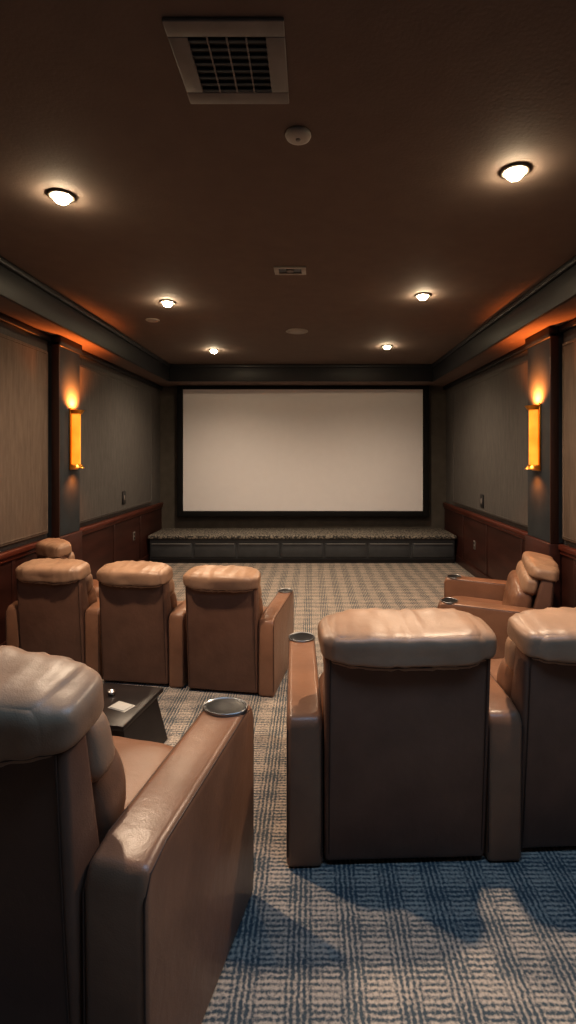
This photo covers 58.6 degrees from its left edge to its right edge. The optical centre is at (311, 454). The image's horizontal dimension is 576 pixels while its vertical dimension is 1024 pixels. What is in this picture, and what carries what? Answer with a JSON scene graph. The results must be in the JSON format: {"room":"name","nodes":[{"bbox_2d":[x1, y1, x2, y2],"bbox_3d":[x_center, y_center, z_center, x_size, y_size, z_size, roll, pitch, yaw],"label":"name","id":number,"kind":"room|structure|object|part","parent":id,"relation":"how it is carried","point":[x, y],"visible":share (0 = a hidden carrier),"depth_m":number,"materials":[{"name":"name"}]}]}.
{"room":"home theater","nodes":[
{"label":"home theater","id":0,"kind":"room"},
{"bbox_2d":[0,321,159,552],"bbox_3d":[-2.600,0.125,3.500,0.100,3.050,10.200,0,0,0],"label":"wall","id":1,"kind":"structure","parent":0,"point":[5,329],"depth_m":6.82,"materials":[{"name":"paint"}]},
{"bbox_2d":[0,333,47,546],"bbox_3d":[-2.532,-0.120,3.745,0.034,1.740,2.290,0,0,0],"label":"acoustic wall panel","id":2,"kind":"object","parent":1,"relation":"attached to","point":[23,369],"visible":0.97,"depth_m":4.45,"materials":[{"name":"beige fabric"}]},
{"bbox_2d":[0,335,47,544],"bbox_3d":[-2.514,-0.120,3.745,0.012,1.687,2.237,0,0,0],"label":"welt","id":3,"kind":"object","parent":2,"relation":"attached to","point":[0,335],"visible":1,"depth_m":4.86,"materials":[{"name":"brown fabric"}]},
{"bbox_2d":[48,336,81,559],"bbox_3d":[-2.479,0.251,5.145,0.139,2.798,0.470,0,0,0],"label":"pilaster","id":4,"kind":"object","parent":1,"relation":"attached to","point":[64,354],"visible":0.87,"depth_m":4.99,"materials":[{"name":"paint"}]},
{"bbox_2d":[69,408,84,469],"bbox_3d":[-2.370,-0.160,5.200,0.115,0.620,0.180,0,0,0],"label":"wall sconce","id":5,"kind":"object","parent":4,"relation":"attached to","point":[74,414],"visible":1,"depth_m":5.15,"materials":[{"name":"glass"}]},
{"bbox_3d":[-2.383,-0.160,5.200,0.060,0.520,0.112,0,0,0],"label":"lamp shade","id":6,"kind":"part","parent":5,"relation":"part of","materials":[{"name":"orange glass"}]},
{"bbox_2d":[0,554,149,645],"bbox_3d":[-2.515,1.590,3.500,0.020,0.120,10.200,0,0,0],"label":"baseboard","id":7,"kind":"structure","parent":1,"relation":"attached to","point":[147,557],"depth_m":7.66,"materials":[{"name":"brown wood"}]},
{"bbox_2d":[12,515,140,602],"bbox_3d":[-2.522,1.208,3.175,0.007,0.645,8.750,0,0,0],"label":"stile","id":8,"kind":"object","parent":1,"relation":"attached to","point":[13,561],"visible":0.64,"depth_m":4.33,"materials":[{"name":"brown wood"}]},
{"bbox_2d":[0,508,161,643],"bbox_3d":[-2.538,1.250,3.500,0.025,0.800,10.200,0,0,0],"label":"wainscoting","id":9,"kind":"structure","parent":1,"relation":"attached to","point":[97,546],"depth_m":6.31,"materials":[{"name":"brown wood"}]},
{"bbox_2d":[0,313,162,389],"bbox_3d":[-2.525,-1.119,3.500,0.050,0.059,10.200,0,0,0],"label":"trim","id":10,"kind":"structure","parent":1,"relation":"attached to","point":[4,318],"depth_m":5.61,"materials":[{"name":"brown wood"}]},
{"bbox_2d":[0,502,162,563],"bbox_3d":[-2.522,0.823,3.500,0.055,0.055,10.200,0,0,0],"label":"trim","id":11,"kind":"structure","parent":1,"relation":"attached to","point":[16,551],"depth_m":5.79,"materials":[{"name":"brown wood"}]},
{"bbox_2d":[80,364,151,523],"bbox_3d":[-2.532,-0.120,6.715,0.034,1.740,2.670,0,0,0],"label":"acoustic wall panel","id":12,"kind":"object","parent":1,"relation":"attached to","point":[116,417],"visible":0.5,"depth_m":6.45,"materials":[{"name":"fabric"}]},
{"bbox_2d":[80,366,151,521],"bbox_3d":[-2.514,-0.120,6.715,0.012,1.687,2.617,0,0,0],"label":"welt","id":13,"kind":"object","parent":12,"relation":"attached to","point":[80,366],"visible":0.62,"depth_m":8.02,"materials":[{"name":"fabric"}]},
{"bbox_2d":[122,491,125,503],"bbox_3d":[-2.505,0.570,6.830,0.018,0.170,0.120,0,0,0],"label":"light switch","id":14,"kind":"object","parent":12,"relation":"attached to","point":[123,492],"visible":1,"depth_m":6.82,"materials":[{"name":"black plastic"}]},
{"bbox_2d":[0,0,575,364],"bbox_3d":[-0.150,-1.450,3.500,5.000,0.100,10.400,0,0,0],"label":"ceiling","id":15,"kind":"structure","parent":0,"point":[413,111],"depth_m":2.56,"materials":[{"name":"paint"}]},
{"bbox_2d":[47,189,75,204],"bbox_3d":[-1.350,-1.378,2.760,0.144,0.042,0.144,0,0,0],"label":"recessed light","id":16,"kind":"object","parent":15,"relation":"in","point":[63,197],"visible":1,"depth_m":2.73,"materials":[{"name":"white glass"}]},
{"bbox_2d":[0,256,176,386],"bbox_3d":[-2.365,-1.270,3.500,0.370,0.260,10.200,0,0,0],"label":"ceiling soffit","id":17,"kind":"structure","parent":15,"relation":"attached to","point":[24,298],"depth_m":4.74,"materials":[{"name":"paint"}]},
{"bbox_2d":[146,318,159,322],"bbox_3d":[-1.650,-1.393,5.300,0.140,0.012,0.140,0,0,0],"label":"ceiling speaker","id":18,"kind":"object","parent":15,"relation":"attached to","point":[153,320],"depth_m":5.28},
{"bbox_2d":[159,300,175,306],"bbox_3d":[-1.320,-1.378,4.680,0.144,0.042,0.144,0,0,0],"label":"recessed light","id":19,"kind":"object","parent":15,"relation":"in","point":[168,303],"visible":1,"depth_m":4.66,"materials":[{"name":"white glass"}]},
{"bbox_2d":[209,349,218,352],"bbox_3d":[-1.310,-1.378,6.830,0.144,0.042,0.144,0,0,0],"label":"recessed light","id":20,"kind":"object","parent":15,"relation":"in","point":[211,350],"visible":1,"depth_m":6.80,"materials":[{"name":"white glass"}]},
{"bbox_2d":[162,18,288,103],"bbox_3d":[-0.285,-1.393,1.830,0.390,0.013,0.390,0,0,0],"label":"ceiling air vent","id":21,"kind":"object","parent":15,"relation":"attached to","point":[219,60],"depth_m":1.79,"materials":[{"name":"metal"}]},
{"bbox_2d":[274,266,305,274],"bbox_3d":[-0.165,-1.393,3.870,0.240,0.013,0.150,0,0,0],"label":"air vent","id":22,"kind":"object","parent":15,"relation":"attached to","point":[279,270],"depth_m":3.85,"materials":[{"name":"brown metal"}]},
{"bbox_2d":[286,328,307,333],"bbox_3d":[-0.170,-1.393,5.780,0.250,0.012,0.250,0,0,0],"label":"ceiling speaker","id":23,"kind":"object","parent":15,"relation":"attached to","point":[295,330],"depth_m":5.75},
{"bbox_2d":[285,126,310,144],"bbox_3d":[-0.060,-1.383,2.230,0.114,0.031,0.114,0,0,0],"label":"smoke detector","id":24,"kind":"object","parent":15,"relation":"attached to","point":[295,135],"visible":1,"depth_m":2.21,"materials":[{"name":"white plastic"}]},
{"bbox_2d":[169,364,432,385],"bbox_3d":[-0.170,-1.270,8.245,4.140,0.260,0.710,0,0,0],"label":"ceiling soffit","id":25,"kind":"structure","parent":15,"relation":"attached to","point":[179,374],"depth_m":7.92,"materials":[{"name":"black paint"}]},
{"bbox_2d":[382,345,391,349],"bbox_3d":[0.965,-1.378,6.580,0.144,0.042,0.144,0,0,0],"label":"recessed light","id":26,"kind":"object","parent":15,"relation":"in","point":[386,347],"visible":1,"depth_m":6.55,"materials":[{"name":"white glass"}]},
{"bbox_2d":[415,293,430,299],"bbox_3d":[0.970,-1.378,4.480,0.144,0.042,0.144,0,0,0],"label":"recessed light","id":27,"kind":"object","parent":15,"relation":"in","point":[421,296],"visible":1,"depth_m":4.45,"materials":[{"name":"white glass"}]},
{"bbox_2d":[427,255,575,386],"bbox_3d":[2.045,-1.270,3.500,0.410,0.260,10.200,0,0,0],"label":"ceiling soffit","id":28,"kind":"structure","parent":15,"relation":"attached to","point":[552,302],"depth_m":4.82,"materials":[{"name":"paint"}]},
{"bbox_2d":[500,162,530,180],"bbox_3d":[1.000,-1.378,2.520,0.144,0.042,0.144,0,0,0],"label":"recessed light","id":29,"kind":"object","parent":15,"relation":"in","point":[515,171],"visible":1,"depth_m":2.49,"materials":[{"name":"white glass"}]},
{"bbox_2d":[160,387,445,528],"bbox_3d":[-0.150,0.125,8.650,5.000,3.050,0.100,0,0,0],"label":"wall","id":30,"kind":"structure","parent":0,"point":[168,395],"depth_m":8.60,"materials":[{"name":"paint"}]},
{"bbox_2d":[177,386,428,516],"bbox_3d":[-0.150,-0.060,8.524,4.160,2.160,0.149,0,0,0],"label":"projection screen","id":31,"kind":"object","parent":30,"relation":"attached to","point":[243,451],"visible":1,"depth_m":8.50,"materials":[{"name":"white screen fabric"},{"name":"velvet"}]},
{"bbox_2d":[102,562,575,1023],"bbox_3d":[-0.150,1.700,3.500,5.000,0.100,10.400,0,0,0],"label":"floor","id":32,"kind":"structure","parent":0,"point":[467,939],"depth_m":1.83,"materials":[{"name":"carpet"}]},
{"bbox_2d":[6,558,102,677],"bbox_3d":[-1.874,1.210,4.057,0.736,0.876,0.818,0,0,7],"label":"recliner","id":33,"kind":"object","parent":32,"relation":"on","point":[56,611],"visible":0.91,"depth_m":3.73,"materials":[{"name":"brown leather"}]},
{"bbox_3d":[-2.176,1.369,4.145,0.112,0.560,0.716,0,0,7],"label":"arm","id":34,"kind":"part","parent":33,"relation":"part of","materials":[{"name":"brown leather"}]},
{"bbox_2d":[15,558,90,584],"bbox_3d":[-1.913,0.854,3.769,0.537,0.163,0.238,0,0,7],"label":"headrest pillow","id":35,"kind":"object","parent":33,"relation":"on","point":[42,571],"depth_m":3.68,"materials":[{"name":"beige leather"}]},
{"bbox_2d":[87,586,96,606],"bbox_3d":[-1.891,1.146,3.919,0.497,0.422,0.206,0,0,7],"label":"cushion","id":36,"kind":"object","parent":33,"relation":"on","point":[91,592],"depth_m":3.85,"materials":[{"name":"brown leather"}]},
{"bbox_3d":[-1.558,1.369,4.069,0.112,0.560,0.716,0,0,7],"label":"arm","id":37,"kind":"part","parent":33,"relation":"part of","materials":[{"name":"brown leather"}]},
{"bbox_2d":[36,538,98,596],"bbox_3d":[-2.164,1.195,4.701,0.420,0.907,0.609,0,0,35],"label":"recliner","id":38,"kind":"object","parent":32,"relation":"on","point":[53,548],"visible":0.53,"depth_m":4.45,"materials":[{"name":"brown leather"}]},
{"bbox_2d":[36,538,71,558],"bbox_3d":[-2.286,0.826,4.525,0.420,0.170,0.180,0,0,35],"label":"headrest pillow","id":39,"kind":"object","parent":38,"relation":"on","point":[53,548],"depth_m":4.43,"materials":[{"name":"beige leather"}]},
{"bbox_2d":[93,579,98,596],"bbox_3d":[-2.108,1.303,4.781,0.393,0.206,0.403,0,0,35],"label":"seat cushion","id":40,"kind":"object","parent":38,"relation":"on","point":[95,583],"depth_m":4.73,"materials":[{"name":"brown leather"}]},
{"bbox_2d":[0,645,253,1023],"bbox_3d":[-0.846,1.078,1.613,1.099,1.140,0.897,0,0,12],"label":"recliner","id":41,"kind":"object","parent":32,"relation":"on","point":[126,864],"visible":1,"depth_m":1.23,"materials":[{"name":"brown leather"}]},
{"bbox_2d":[0,645,103,766],"bbox_3d":[-0.911,0.618,1.298,0.799,0.219,0.254,0,0,12],"label":"headrest pillow","id":42,"kind":"object","parent":41,"relation":"on","point":[52,714],"depth_m":1.18,"materials":[{"name":"beige leather"}]},
{"bbox_2d":[92,746,125,844],"bbox_3d":[-0.876,0.994,1.461,0.741,0.550,0.230,0,0,12],"label":"cushion","id":43,"kind":"object","parent":41,"relation":"on","point":[108,773],"depth_m":1.33,"materials":[{"name":"brown leather"}]},
{"bbox_2d":[112,736,173,807],"bbox_3d":[-0.819,1.215,1.746,0.752,0.258,0.592,0,0,12],"label":"seat cushion","id":44,"kind":"object","parent":41,"relation":"on","point":[140,759],"depth_m":1.84,"materials":[{"name":"brown leather"}]},
{"bbox_3d":[-0.380,1.285,1.570,0.167,0.727,0.788,0,0,12],"label":"arm","id":45,"kind":"part","parent":41,"relation":"part of","materials":[{"name":"brown leather"}]},
{"bbox_2d":[203,697,247,716],"bbox_3d":[-0.316,0.924,1.869,0.167,0.020,0.131,0,0,0],"label":"cup holder","id":46,"kind":"object","parent":41,"relation":"on","point":[220,706],"depth_m":1.86,"materials":[{"name":"silver metal"}]},
{"bbox_2d":[103,683,166,743],"bbox_3d":[-1.097,1.506,2.820,0.450,0.287,0.440,0,0,10],"label":"side table","id":47,"kind":"object","parent":32,"relation":"on","point":[144,721],"visible":0.41,"depth_m":2.84,"materials":[{"name":"brown wood"}]},
{"bbox_2d":[107,689,115,695],"bbox_3d":[-1.140,1.352,2.910,0.044,0.022,0.044,0,0,0],"label":"cup","id":48,"kind":"object","parent":47,"relation":"on","point":[111,692],"visible":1,"depth_m":2.90,"materials":[{"name":"metal"}]},
{"bbox_3d":[-1.124,1.505,2.662,0.300,0.230,0.020,0,0,10],"label":"panel","id":49,"kind":"part","parent":47,"relation":"part of","materials":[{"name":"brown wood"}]},
{"bbox_2d":[108,701,134,711],"bbox_3d":[-1.030,1.359,2.770,0.120,0.006,0.080,0,0,25],"label":"leaflet","id":50,"kind":"object","parent":47,"relation":"on","point":[119,706],"visible":1,"depth_m":2.76,"materials":[{"name":"paper"}]},
{"bbox_3d":[-0.917,1.520,2.788,0.085,0.260,0.400,0,0,10],"label":"leg panel","id":51,"kind":"part","parent":47,"relation":"part of","materials":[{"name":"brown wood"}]},
{"bbox_2d":[96,560,187,687],"bbox_3d":[-1.178,1.210,3.951,0.635,0.878,0.815,0,0,8],"label":"recliner","id":52,"kind":"object","parent":32,"relation":"on","point":[143,627],"visible":0.94,"depth_m":3.63,"materials":[{"name":"brown leather"}]},
{"bbox_2d":[96,560,172,587],"bbox_3d":[-1.268,0.853,3.671,0.535,0.164,0.234,0,0,8],"label":"headrest pillow","id":53,"kind":"object","parent":52,"relation":"on","point":[118,574],"depth_m":3.58,"materials":[{"name":"beige leather"}]},
{"bbox_2d":[170,591,176,610],"bbox_3d":[-1.249,1.145,3.819,0.498,0.428,0.208,0,0,8],"label":"cushion","id":54,"kind":"object","parent":52,"relation":"on","point":[173,600],"depth_m":3.74,"materials":[{"name":"brown leather"}]},
{"bbox_3d":[-0.913,1.369,3.963,0.112,0.560,0.716,0,0,8],"label":"arm","id":55,"kind":"part","parent":52,"relation":"part of","materials":[{"name":"brown leather"}]},
{"bbox_2d":[183,565,293,696],"bbox_3d":[-0.525,1.211,3.817,0.639,0.875,0.820,0,0,9],"label":"recliner","id":56,"kind":"object","parent":32,"relation":"on","point":[237,643],"visible":1,"depth_m":3.50,"materials":[{"name":"brown leather"}]},
{"bbox_2d":[183,565,260,592],"bbox_3d":[-0.617,0.854,3.537,0.545,0.159,0.238,0,0,9],"label":"headrest pillow","id":57,"kind":"object","parent":56,"relation":"on","point":[204,578],"depth_m":3.45,"materials":[{"name":"beige leather"}]},
{"bbox_2d":[259,598,262,616],"bbox_3d":[-0.594,1.147,3.688,0.498,0.424,0.207,0,0,9],"label":"cushion","id":58,"kind":"object","parent":56,"relation":"on","point":[260,599],"depth_m":3.62,"materials":[{"name":"brown leather"}]},
{"bbox_3d":[-0.258,1.369,3.827,0.112,0.560,0.716,0,0,9],"label":"arm","id":59,"kind":"part","parent":56,"relation":"part of","materials":[{"name":"brown leather"}]},
{"bbox_2d":[278,588,291,592],"bbox_3d":[-0.214,1.091,4.101,0.113,0.016,0.117,0,0,0],"label":"cup holder","id":60,"kind":"object","parent":56,"relation":"on","point":[285,590],"depth_m":4.10,"materials":[{"name":"silver metal"}]},
{"bbox_2d":[148,528,456,562],"bbox_3d":[-0.150,1.438,8.182,4.700,0.425,0.805,0,0,0],"label":"stage","id":61,"kind":"object","parent":32,"relation":"on","point":[167,545],"visible":1,"depth_m":7.82,"materials":[{"name":"carpet"}]},
{"bbox_2d":[286,608,522,866],"bbox_3d":[0.362,1.145,2.425,0.956,1.006,1.019,0,0,-2],"label":"recliner","id":62,"kind":"object","parent":32,"relation":"on","point":[406,743],"visible":1,"depth_m":2.03,"materials":[{"name":"brown leather"}]},
{"bbox_2d":[288,632,314,642],"bbox_3d":[-0.057,1.008,2.820,0.147,0.018,0.147,0,0,0],"label":"cup holder","id":63,"kind":"object","parent":62,"relation":"on","point":[297,637],"depth_m":2.81,"materials":[{"name":"silver metal"}]},
{"bbox_3d":[-0.044,1.327,2.473,0.145,0.644,0.895,0,0,-2],"label":"arm","id":64,"kind":"part","parent":62,"relation":"part of","materials":[{"name":"brown leather"}]},
{"bbox_2d":[319,671,323,720],"bbox_3d":[0.357,1.265,2.581,0.655,0.230,0.671,0,0,-2],"label":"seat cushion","id":65,"kind":"object","parent":62,"relation":"on","point":[321,676],"depth_m":2.60,"materials":[{"name":"brown leather"}]},
{"bbox_2d":[318,608,496,671],"bbox_3d":[0.374,0.737,2.063,0.701,0.188,0.296,0,0,-2],"label":"headrest pillow","id":66,"kind":"object","parent":62,"relation":"on","point":[371,639],"depth_m":1.95,"materials":[{"name":"beige leather"}]},
{"bbox_3d":[0.764,1.327,2.501,0.145,0.644,0.895,0,0,-2],"label":"arm","id":67,"kind":"part","parent":62,"relation":"part of","materials":[{"name":"brown leather"}]},
{"bbox_2d":[437,551,559,658],"bbox_3d":[1.510,1.224,4.171,0.888,0.850,0.956,0,0,18],"label":"recliner","id":68,"kind":"object","parent":32,"relation":"on","point":[529,586],"visible":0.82,"depth_m":3.84,"materials":[{"name":"brown leather"}]},
{"bbox_2d":[441,597,457,603],"bbox_3d":[1.046,1.110,3.896,0.130,0.015,0.145,0,0,0],"label":"cup holder","id":69,"kind":"object","parent":68,"relation":"on","point":[447,600],"depth_m":3.89,"materials":[{"name":"silver plastic"}]},
{"bbox_2d":[447,574,460,578],"bbox_3d":[1.296,1.110,4.666,0.130,0.015,0.145,0,0,0],"label":"cup holder","id":70,"kind":"object","parent":68,"relation":"on","point":[451,576],"depth_m":4.66,"materials":[{"name":"silver plastic"}]},
{"bbox_3d":[1.583,1.379,4.572,0.779,0.540,0.145,0,0,18],"label":"arm","id":71,"kind":"part","parent":68,"relation":"part of","materials":[{"name":"brown leather"}]},
{"bbox_2d":[451,596,502,604],"bbox_3d":[1.382,1.327,4.212,0.588,0.192,0.651,0,0,18],"label":"seat cushion","id":72,"kind":"object","parent":68,"relation":"on","point":[484,599],"depth_m":4.41,"materials":[{"name":"brown leather"}]},
{"bbox_3d":[1.333,1.379,3.803,0.779,0.540,0.145,0,0,18],"label":"arm","id":73,"kind":"part","parent":68,"relation":"part of","materials":[{"name":"brown leather"}]},
{"bbox_2d":[502,570,533,607],"bbox_3d":[1.656,1.163,4.125,0.225,0.408,0.644,0,0,18],"label":"cushion","id":74,"kind":"object","parent":68,"relation":"on","point":[517,591],"depth_m":3.86,"materials":[{"name":"brown leather"}]},
{"bbox_2d":[521,551,559,581],"bbox_3d":[1.812,0.881,4.074,0.253,0.165,0.700,0,0,18],"label":"headrest pillow","id":75,"kind":"object","parent":68,"relation":"on","point":[535,567],"depth_m":3.83,"materials":[{"name":"beige leather"}]},
{"bbox_2d":[490,607,575,847],"bbox_3d":[1.222,1.152,2.497,0.823,0.992,1.025,0,0,-3],"label":"recliner","id":76,"kind":"object","parent":32,"relation":"on","point":[537,670],"visible":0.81,"depth_m":2.08,"materials":[{"name":"brown leather"}]},
{"bbox_2d":[490,658,502,680],"bbox_3d":[1.147,1.271,2.648,0.655,0.225,0.673,0,0,-3],"label":"seat cushion","id":77,"kind":"object","parent":76,"relation":"on","point":[494,665],"depth_m":2.81,"materials":[{"name":"brown leather"}]},
{"bbox_2d":[497,657,512,697],"bbox_3d":[1.165,1.080,2.320,0.645,0.479,0.262,0,0,-3],"label":"cushion","id":78,"kind":"object","parent":76,"relation":"on","point":[505,670],"depth_m":2.25,"materials":[{"name":"brown leather"}]},
{"bbox_2d":[507,607,575,665],"bbox_3d":[1.176,0.748,2.130,0.693,0.183,0.296,0,0,-3],"label":"headrest pillow","id":79,"kind":"object","parent":76,"relation":"on","point":[547,636],"depth_m":2.05,"materials":[{"name":"beige leather"}]},
{"bbox_2d":[446,327,575,548],"bbox_3d":[2.300,0.125,3.500,0.100,3.050,10.200,0,0,0],"label":"wall","id":80,"kind":"structure","parent":0,"point":[570,334],"depth_m":7.50,"materials":[{"name":"paint"}]},
{"bbox_2d":[455,554,490,578],"bbox_3d":[2.215,1.590,3.500,0.020,0.120,10.200,0,0,0],"label":"baseboard","id":81,"kind":"structure","parent":80,"relation":"attached to","point":[471,569],"depth_m":7.12,"materials":[{"name":"brown wood"}]},
{"bbox_2d":[453,359,527,527],"bbox_3d":[2.232,-0.120,6.565,0.034,1.740,2.970,0,0,0],"label":"acoustic wall panel","id":82,"kind":"object","parent":80,"relation":"attached to","point":[490,416],"visible":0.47,"depth_m":6.18,"materials":[{"name":"fabric"}]},
{"bbox_2d":[480,494,483,507],"bbox_3d":[2.205,0.600,6.650,0.018,0.170,0.120,0,0,0],"label":"light switch","id":83,"kind":"object","parent":82,"relation":"attached to","point":[481,495],"visible":1,"depth_m":6.63,"materials":[{"name":"black plastic"}]},
{"bbox_2d":[453,361,527,525],"bbox_3d":[2.214,-0.120,6.565,0.012,1.687,2.917,0,0,0],"label":"welt","id":84,"kind":"object","parent":82,"relation":"attached to","point":[527,361],"visible":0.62,"depth_m":6.20,"materials":[{"name":"fabric"}]},
{"bbox_2d":[444,508,572,607],"bbox_3d":[2.237,1.250,3.500,0.025,0.800,10.200,0,0,0],"label":"wainscot panel","id":85,"kind":"object","parent":80,"relation":"attached to","point":[503,548],"depth_m":6.31,"materials":[{"name":"brown wood"}]},
{"bbox_2d":[443,318,575,389],"bbox_3d":[2.225,-1.119,3.500,0.050,0.059,10.200,0,0,0],"label":"trim","id":86,"kind":"structure","parent":80,"relation":"attached to","point":[571,324],"depth_m":5.98,"materials":[{"name":"brown wood"}]},
{"bbox_2d":[443,502,575,559],"bbox_3d":[2.223,0.823,3.500,0.055,0.055,10.200,0,0,0],"label":"trim","id":87,"kind":"structure","parent":80,"relation":"attached to","point":[567,549],"depth_m":5.94,"materials":[{"name":"brown wood"}]},
{"bbox_2d":[462,515,575,607],"bbox_3d":[2.221,1.208,3.175,0.007,0.645,8.750,0,0,0],"label":"stile","id":88,"kind":"object","parent":80,"relation":"attached to","point":[521,540],"visible":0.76,"depth_m":5.45,"materials":[{"name":"brown wood"}]},
{"bbox_2d":[525,326,562,607],"bbox_3d":[2.179,0.251,4.820,0.139,2.798,0.520,0,0,0],"label":"pilaster","id":89,"kind":"object","parent":80,"relation":"attached to","point":[544,536],"visible":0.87,"depth_m":4.63,"materials":[{"name":"paint"}]},
{"bbox_2d":[525,403,540,470],"bbox_3d":[2.071,-0.165,4.840,0.115,0.630,0.180,0,0,0],"label":"wall sconce","id":90,"kind":"object","parent":89,"relation":"attached to","point":[534,410],"visible":1,"depth_m":4.79,"materials":[{"name":"glass"}]},
{"bbox_3d":[2.083,-0.165,4.840,0.060,0.530,0.112,0,0,0],"label":"lamp shade","id":91,"kind":"part","parent":90,"relation":"part of","materials":[{"name":"orange glass"}]},
{"bbox_2d":[562,338,575,543],"bbox_3d":[2.232,-0.120,3.470,0.034,1.740,2.140,0,0,0],"label":"fabric","id":92,"kind":"object","parent":80,"relation":"attached to","point":[570,349],"visible":0.98,"depth_m":4.40,"materials":[{"name":"beige fabric"}]},
{"bbox_2d":[563,340,575,540],"bbox_3d":[2.214,-0.120,3.470,0.012,1.687,2.087,0,0,0],"label":"welt","id":93,"kind":"object","parent":92,"relation":"attached to","point":[575,340],"visible":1,"depth_m":4.51,"materials":[{"name":"brown fabric"}]}
]}

